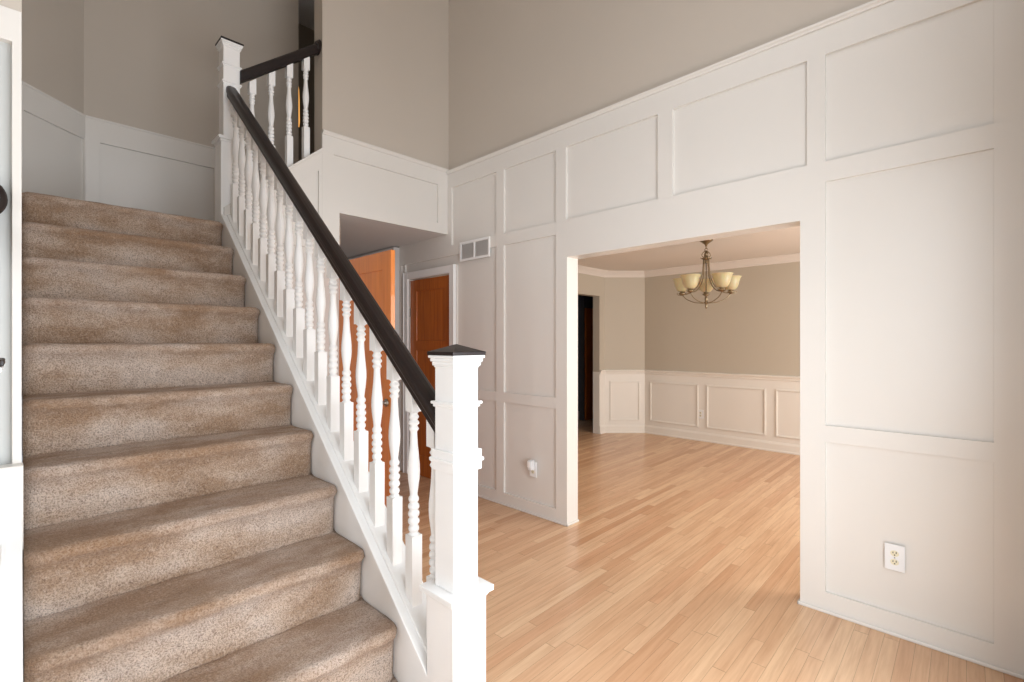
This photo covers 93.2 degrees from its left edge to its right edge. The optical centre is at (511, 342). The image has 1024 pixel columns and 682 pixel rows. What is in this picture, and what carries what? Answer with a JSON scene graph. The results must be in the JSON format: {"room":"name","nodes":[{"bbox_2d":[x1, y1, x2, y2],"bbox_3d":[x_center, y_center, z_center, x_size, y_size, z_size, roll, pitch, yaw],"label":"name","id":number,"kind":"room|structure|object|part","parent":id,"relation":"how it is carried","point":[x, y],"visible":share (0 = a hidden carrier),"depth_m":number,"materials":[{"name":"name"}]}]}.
{"room":"entrance hall","nodes":[
{"label":"entrance hall","id":0,"kind":"room"},
{"bbox_2d":[0,0,21,464],"bbox_3d":[-2.586,-1.250,0.509,0.112,5.300,2.908,0,0,44],"label":"door","id":1,"kind":"structure","parent":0,"point":[10,10],"depth_m":1.50,"materials":[{"name":"white paint"}]},
{"bbox_2d":[22,0,84,200],"bbox_3d":[-3.204,-2.250,3.328,0.138,3.300,0.475,0,0,-1],"label":"wall","id":2,"kind":"structure","parent":0,"point":[53,134],"depth_m":3.32,"materials":[{"name":"white paint"}]},
{"bbox_2d":[22,81,85,116],"bbox_3d":[-3.141,-1.660,3.329,0.024,0.032,0.475,0,0,-1],"label":"trim","id":3,"kind":"structure","parent":2,"relation":"attached to","point":[23,82],"depth_m":3.30,"materials":[{"name":"white paint"}]},
{"bbox_2d":[84,0,298,220],"bbox_3d":[-2.647,-2.250,4.159,0.138,3.300,1.560,0,0,44],"label":"wall","id":4,"kind":"structure","parent":0,"point":[150,65],"depth_m":3.94,"materials":[{"name":"white paint"}]},
{"bbox_2d":[86,115,245,156],"bbox_3d":[-2.602,-1.660,4.115,0.024,0.032,1.560,0,0,44],"label":"trim","id":5,"kind":"structure","parent":4,"relation":"attached to","point":[87,116],"depth_m":3.82,"materials":[{"name":"white paint"}]},
{"bbox_2d":[298,0,313,29],"bbox_3d":[-2.369,-3.950,2.369,7.300,0.100,6.070,0,0,44],"label":"ceiling","id":6,"kind":"structure","parent":0,"point":[306,7],"depth_m":5.74,"materials":[{"name":"paint"}]},
{"bbox_2d":[299,24,313,160],"bbox_3d":[-2.580,-2.670,6.012,0.100,2.460,1.160,0,0,44],"label":"wall","id":7,"kind":"structure","parent":0,"point":[306,35],"depth_m":6.00,"materials":[{"name":"paint"}]},
{"bbox_2d":[224,0,448,375],"bbox_3d":[-1.362,-1.250,4.096,0.178,5.300,1.947,0,0,44],"label":"wall","id":8,"kind":"structure","parent":0,"point":[385,63],"depth_m":4.18,"materials":[{"name":"white paint"}]},
{"bbox_2d":[251,147,322,191],"bbox_3d":[-1.776,-1.272,3.675,0.210,0.538,0.606,0,0,44],"label":"trim","id":9,"kind":"structure","parent":8,"relation":"attached to","point":[321,149],"depth_m":3.71,"materials":[{"name":"white paint"}]},
{"bbox_2d":[240,40,321,178],"bbox_3d":[-1.750,-1.760,3.670,0.120,1.317,0.576,0,0,44],"label":"stair railing","id":10,"kind":"object","parent":9,"relation":"on","point":[286,61],"visible":0.81,"depth_m":3.69,"materials":[{"name":"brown wood"}]},
{"bbox_3d":[-1.752,-2.124,3.668,0.072,0.541,0.570,0,0,44],"label":"handrail","id":11,"kind":"part","parent":10,"relation":"part of","materials":[{"name":"brown wood"}]},
{"bbox_2d":[339,250,394,507],"bbox_3d":[-1.146,0.370,3.651,0.802,2.040,0.105,0,0,44],"label":"door","id":12,"kind":"structure","parent":8,"relation":"in","point":[377,270],"depth_m":3.56,"materials":[{"name":"orange wood"}]},
{"bbox_3d":[-0.911,0.425,3.396,0.058,0.058,0.069,0,0,44],"label":"knob","id":13,"kind":"part","parent":12,"relation":"part of","materials":[{"name":"silver metal"}]},
{"bbox_2d":[323,129,448,171],"bbox_3d":[-1.051,-1.668,4.269,0.024,0.032,1.258,0,0,44],"label":"trim","id":14,"kind":"structure","parent":8,"relation":"attached to","point":[326,132],"depth_m":4.19,"materials":[{"name":"white paint"}]},
{"bbox_2d":[348,247,398,465],"bbox_3d":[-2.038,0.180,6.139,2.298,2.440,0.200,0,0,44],"label":"door frame","id":15,"kind":"structure","parent":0,"point":[396,249],"depth_m":5.30,"materials":[{"name":"grey paint"}]},
{"bbox_2d":[340,214,443,257],"bbox_3d":[-2.184,-1.246,5.468,3.228,0.387,1.099,0,0,44],"label":"ceiling","id":16,"kind":"structure","parent":0,"point":[359,236],"depth_m":4.76,"materials":[{"name":"grey paint"}]},
{"bbox_2d":[578,295,578,410],"bbox_3d":[1.579,0.200,9.720,2.655,2.400,0.100,0,0,44],"label":"wall","id":17,"kind":"structure","parent":0,"point":[578,295],"depth_m":9.87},
{"bbox_2d":[578,265,607,433],"bbox_3d":[0.270,0.150,6.335,0.200,2.500,3.290,0,0,44],"label":"wall","id":18,"kind":"structure","parent":0,"point":[591,281],"depth_m":7.42,"materials":[{"name":"beige paint"}]},
{"bbox_2d":[579,295,592,419],"bbox_3d":[1.563,0.200,9.043,0.100,2.400,0.890,0,0,44],"label":"doorway","id":19,"kind":"object","parent":18,"relation":"in","point":[584,301],"visible":0.21,"depth_m":8.72,"materials":[{"name":"black"}]},
{"bbox_2d":[585,308,592,419],"bbox_3d":[1.588,0.385,8.914,0.105,2.010,0.700,0,0,44],"label":"door","id":20,"kind":"structure","parent":19,"relation":"attached to","point":[588,311],"depth_m":8.72,"materials":[{"name":"brown wood"}]},
{"bbox_3d":[0.312,-1.053,6.293,0.080,0.094,3.290,0,0,44],"label":"crown moulding","id":21,"kind":"part","parent":18,"relation":"part of","materials":[{"name":"paint"}]},
{"bbox_3d":[1.394,1.338,7.439,0.022,0.124,0.140,0,0,44],"label":"baseboard","id":22,"kind":"part","parent":18,"relation":"part of","materials":[{"name":"beige paint"}]},
{"bbox_2d":[605,271,644,432],"bbox_3d":[1.746,0.150,7.520,0.622,2.500,0.200,0,0,-1],"label":"wall","id":23,"kind":"structure","parent":0,"point":[624,290],"depth_m":7.50,"materials":[{"name":"beige paint"}]},
{"bbox_3d":[1.747,0.902,7.492,0.470,0.615,0.016,0,0,-1],"label":"panel moulding","id":24,"kind":"part","parent":23,"relation":"part of","materials":[{"name":"beige paint"}]},
{"bbox_3d":[1.746,-1.053,7.460,0.622,0.094,0.080,0,0,-1],"label":"crown moulding","id":25,"kind":"part","parent":23,"relation":"part of","materials":[{"name":"paint"}]},
{"bbox_3d":[1.746,0.455,7.483,0.622,0.069,0.034,0,0,-1],"label":"chair rail","id":26,"kind":"part","parent":23,"relation":"part of","materials":[{"name":"beige paint"}]},
{"bbox_3d":[1.746,1.338,7.489,0.622,0.124,0.022,0,0,-1],"label":"baseboard","id":27,"kind":"part","parent":23,"relation":"part of","materials":[{"name":"beige paint"}]},
{"bbox_2d":[578,226,799,270],"bbox_3d":[2.427,-1.150,4.622,6.000,0.100,4.000,0,0,44],"label":"ceiling","id":28,"kind":"structure","parent":0,"point":[784,241],"depth_m":5.92,"materials":[{"name":"paint"}]},
{"bbox_2d":[672,239,741,308],"bbox_3d":[2.064,-0.730,5.199,0.691,0.740,0.703,0,0,44],"label":"chandelier","id":29,"kind":"object","parent":28,"relation":"hanging from","point":[725,281],"visible":1,"depth_m":5.13,"materials":[{"name":"beige glass"}]},
{"bbox_3d":[1.884,-0.633,5.356,0.213,0.142,0.213,0,0,44],"label":"lamp shade","id":30,"kind":"part","parent":29,"relation":"part of","materials":[{"name":"beige glass"}]},
{"bbox_3d":[1.863,-0.633,5.053,0.213,0.142,0.213,0,0,44],"label":"lamp shade","id":31,"kind":"part","parent":29,"relation":"part of","materials":[{"name":"beige glass"}]},
{"bbox_3d":[1.974,-0.708,5.280,0.237,0.365,0.012,0,0,40],"label":"arm","id":32,"kind":"part","parent":29,"relation":"part of","materials":[{"name":"gold metal"}]},
{"bbox_3d":[1.963,-0.708,5.116,0.237,0.365,0.012,0,0,-32],"label":"arm","id":33,"kind":"part","parent":29,"relation":"part of","materials":[{"name":"gold metal"}]},
{"bbox_3d":[2.178,-0.633,5.430,0.213,0.142,0.213,0,0,44],"label":"lamp shade","id":34,"kind":"part","parent":29,"relation":"part of","materials":[{"name":"beige glass"}]},
{"bbox_3d":[2.082,-0.605,5.190,0.052,0.490,0.052,0,0,44],"label":"stem","id":35,"kind":"part","parent":29,"relation":"part of","materials":[{"name":"gold metal"}]},
{"bbox_3d":[2.116,-0.708,5.054,0.012,0.365,0.237,0,0,-14],"label":"arm","id":36,"kind":"part","parent":29,"relation":"part of","materials":[{"name":"gold metal"}]},
{"bbox_3d":[2.222,-0.708,5.181,0.237,0.365,0.012,0,0,4],"label":"arm","id":37,"kind":"part","parent":29,"relation":"part of","materials":[{"name":"gold metal"}]},
{"bbox_3d":[2.145,-0.633,4.940,0.213,0.142,0.213,0,0,44],"label":"lamp shade","id":38,"kind":"part","parent":29,"relation":"part of","materials":[{"name":"beige glass"}]},
{"bbox_3d":[2.339,-0.633,5.173,0.213,0.142,0.213,0,0,44],"label":"lamp shade","id":39,"kind":"part","parent":29,"relation":"part of","materials":[{"name":"beige glass"}]},
{"bbox_2d":[398,411,1023,681],"bbox_3d":[-0.181,1.460,3.746,8.500,0.120,11.100,0,0,44],"label":"floor","id":40,"kind":"structure","parent":0,"point":[680,562],"depth_m":2.83,"materials":[{"name":"brown wood"}]},
{"bbox_2d":[0,192,426,681],"bbox_3d":[-1.524,-0.025,2.746,3.450,2.850,2.069,0,0,44],"label":"staircase","id":41,"kind":"structure","parent":40,"relation":"on","point":[181,504],"depth_m":1.91,"materials":[{"name":"carpet"}]},
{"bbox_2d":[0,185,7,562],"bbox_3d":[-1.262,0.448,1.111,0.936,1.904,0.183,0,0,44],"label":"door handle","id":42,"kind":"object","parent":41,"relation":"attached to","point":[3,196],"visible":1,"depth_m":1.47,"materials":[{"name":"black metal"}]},
{"bbox_3d":[-0.993,0.722,0.847,0.183,1.357,0.183,0,0,44],"label":"newel post","id":43,"kind":"part","parent":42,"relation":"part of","materials":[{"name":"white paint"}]},
{"bbox_3d":[-1.305,0.809,1.190,0.770,0.662,0.084,0,0,44],"label":"shoe rail","id":44,"kind":"part","parent":41,"relation":"part of","materials":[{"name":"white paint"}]},
{"bbox_3d":[-1.107,0.116,2.564,2.410,2.048,0.084,0,0,44],"label":"shoe rail","id":45,"kind":"part","parent":41,"relation":"part of","materials":[{"name":"white paint"}]},
{"bbox_2d":[211,36,493,681],"bbox_3d":[-1.103,-0.376,2.559,2.736,3.552,0.183,0,0,44],"label":"stair railing","id":46,"kind":"object","parent":41,"relation":"attached to","point":[454,591],"visible":0.99,"depth_m":2.02,"materials":[{"name":"white paint"}]},
{"bbox_3d":[-2.015,-1.449,3.452,0.183,1.330,0.183,0,0,44],"label":"newel post","id":47,"kind":"part","parent":46,"relation":"part of","materials":[{"name":"white paint"}]},
{"bbox_3d":[-1.102,-0.728,2.558,2.465,2.171,0.072,0,0,44],"label":"handrail","id":48,"kind":"part","parent":46,"relation":"part of","materials":[{"name":"brown wood"}]},
{"bbox_3d":[-0.191,0.722,1.666,0.183,1.357,0.183,0,0,44],"label":"newel post","id":49,"kind":"part","parent":46,"relation":"part of","materials":[{"name":"white paint"}]},
{"bbox_2d":[399,0,1023,674],"bbox_3d":[0.497,-1.250,3.710,4.720,5.300,0.137,0,0,44],"label":"wall","id":50,"kind":"structure","parent":0,"point":[891,134],"depth_m":2.52,"materials":[{"name":"white paint"}]},
{"bbox_2d":[409,275,448,478],"bbox_3d":[-0.850,0.365,4.930,0.716,2.050,0.105,0,0,44],"label":"door","id":51,"kind":"structure","parent":50,"relation":"in","point":[429,297],"depth_m":4.99,"materials":[{"name":"brown wood"}]},
{"bbox_2d":[403,264,455,473],"bbox_3d":[-0.857,0.327,4.918,0.871,2.147,0.032,0,0,44],"label":"trim","id":52,"kind":"structure","parent":50,"relation":"attached to","point":[451,269],"depth_m":5.12,"materials":[{"name":"white paint"}]},
{"bbox_2d":[460,236,489,261],"bbox_3d":[-0.344,-0.852,4.429,0.414,0.180,0.012,0,0,44],"label":"air vent","id":53,"kind":"object","parent":50,"relation":"in","point":[476,248],"visible":1,"depth_m":4.42,"materials":[{"name":"white metal"}]},
{"bbox_2d":[461,243,472,258],"bbox_3d":[-0.413,-0.852,4.497,0.176,0.130,0.008,0,0,44],"label":"grille","id":54,"kind":"object","parent":53,"relation":"attached to","point":[466,248],"depth_m":4.50,"materials":[{"name":"grey metal"}]},
{"bbox_2d":[475,239,487,255],"bbox_3d":[-0.275,-0.852,4.362,0.176,0.130,0.008,0,0,44],"label":"grille","id":55,"kind":"object","parent":53,"relation":"attached to","point":[481,245],"depth_m":4.36,"materials":[{"name":"grey metal"}]},
{"bbox_2d":[530,462,536,477],"bbox_3d":[0.171,1.028,3.927,0.078,0.124,0.009,0,0,44],"label":"wall outlet","id":56,"kind":"object","parent":50,"relation":"attached to","point":[533,473],"visible":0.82,"depth_m":3.92,"materials":[{"name":"white plastic"}]},
{"bbox_2d":[527,460,533,470],"bbox_3d":[0.150,0.990,3.905,0.044,0.080,0.052,0,0,44],"label":"night light","id":57,"kind":"object","parent":56,"relation":"attached to","point":[530,463],"visible":1,"depth_m":3.89,"materials":[{"name":"white plastic"}]},
{"bbox_2d":[446,0,893,174],"bbox_3d":[0.745,-1.650,3.355,3.870,0.032,0.024,0,0,44],"label":"trim","id":58,"kind":"structure","parent":50,"relation":"attached to","point":[872,4],"depth_m":2.95,"materials":[{"name":"white paint"}]},
{"bbox_2d":[478,495,1023,679],"bbox_3d":[0.848,1.391,3.360,3.730,0.018,0.152,0,0,44],"label":"baseboard","id":59,"kind":"structure","parent":50,"relation":"attached to","point":[799,602],"depth_m":2.32,"materials":[{"name":"white paint"}]},
{"bbox_2d":[884,542,904,572],"bbox_3d":[1.825,1.026,2.308,0.078,0.124,0.009,0,0,44],"label":"wall outlet","id":60,"kind":"object","parent":50,"relation":"attached to","point":[894,555],"visible":1,"depth_m":2.31,"materials":[{"name":"white plastic"}]},
{"bbox_2d":[890,550,898,556],"bbox_3d":[1.823,1.006,2.306,0.034,0.029,0.003,0,0,44],"label":"receptacle","id":61,"kind":"object","parent":60,"relation":"attached to","point":[893,553],"depth_m":2.31,"materials":[{"name":"beige plastic"}]},
{"bbox_2d":[890,559,898,564],"bbox_3d":[1.823,1.046,2.306,0.034,0.029,0.003,0,0,44],"label":"receptacle","id":62,"kind":"object","parent":60,"relation":"attached to","point":[892,561],"depth_m":2.31,"materials":[{"name":"beige plastic"}]},
{"bbox_2d":[644,253,799,454],"bbox_3d":[3.886,0.150,5.740,5.080,2.500,0.200,0,0,44],"label":"wall","id":63,"kind":"structure","parent":0,"point":[735,360],"depth_m":6.62,"materials":[{"name":"beige paint"}]},
{"bbox_3d":[2.387,0.902,7.169,0.760,0.615,0.016,0,0,44],"label":"panel moulding","id":64,"kind":"part","parent":63,"relation":"part of","materials":[{"name":"beige paint"}]},
{"bbox_2d":[698,410,702,418],"bbox_3d":[2.683,1.020,6.884,0.078,0.124,0.009,0,0,44],"label":"wall outlet","id":65,"kind":"object","parent":63,"relation":"attached to","point":[700,412],"visible":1,"depth_m":6.88,"materials":[{"name":"white plastic"}]},
{"bbox_3d":[3.844,-1.053,5.697,5.080,0.094,0.080,0,0,44],"label":"crown moulding","id":66,"kind":"part","parent":63,"relation":"part of","materials":[{"name":"paint"}]},
{"bbox_3d":[3.860,0.455,5.714,5.080,0.069,0.034,0,0,44],"label":"chair rail","id":67,"kind":"part","parent":63,"relation":"part of","materials":[{"name":"beige paint"}]},
{"bbox_3d":[3.864,1.338,5.718,5.080,0.124,0.022,0,0,44],"label":"baseboard","id":68,"kind":"part","parent":63,"relation":"part of","materials":[{"name":"beige paint"}]},
{"bbox_3d":[3.016,0.902,6.553,0.780,0.615,0.016,0,0,44],"label":"panel moulding","id":69,"kind":"part","parent":63,"relation":"part of","materials":[{"name":"beige paint"}]},
{"bbox_3d":[3.648,0.902,5.934,0.770,0.615,0.016,0,0,44],"label":"panel moulding","id":70,"kind":"part","parent":63,"relation":"part of","materials":[{"name":"beige paint"}]}
]}

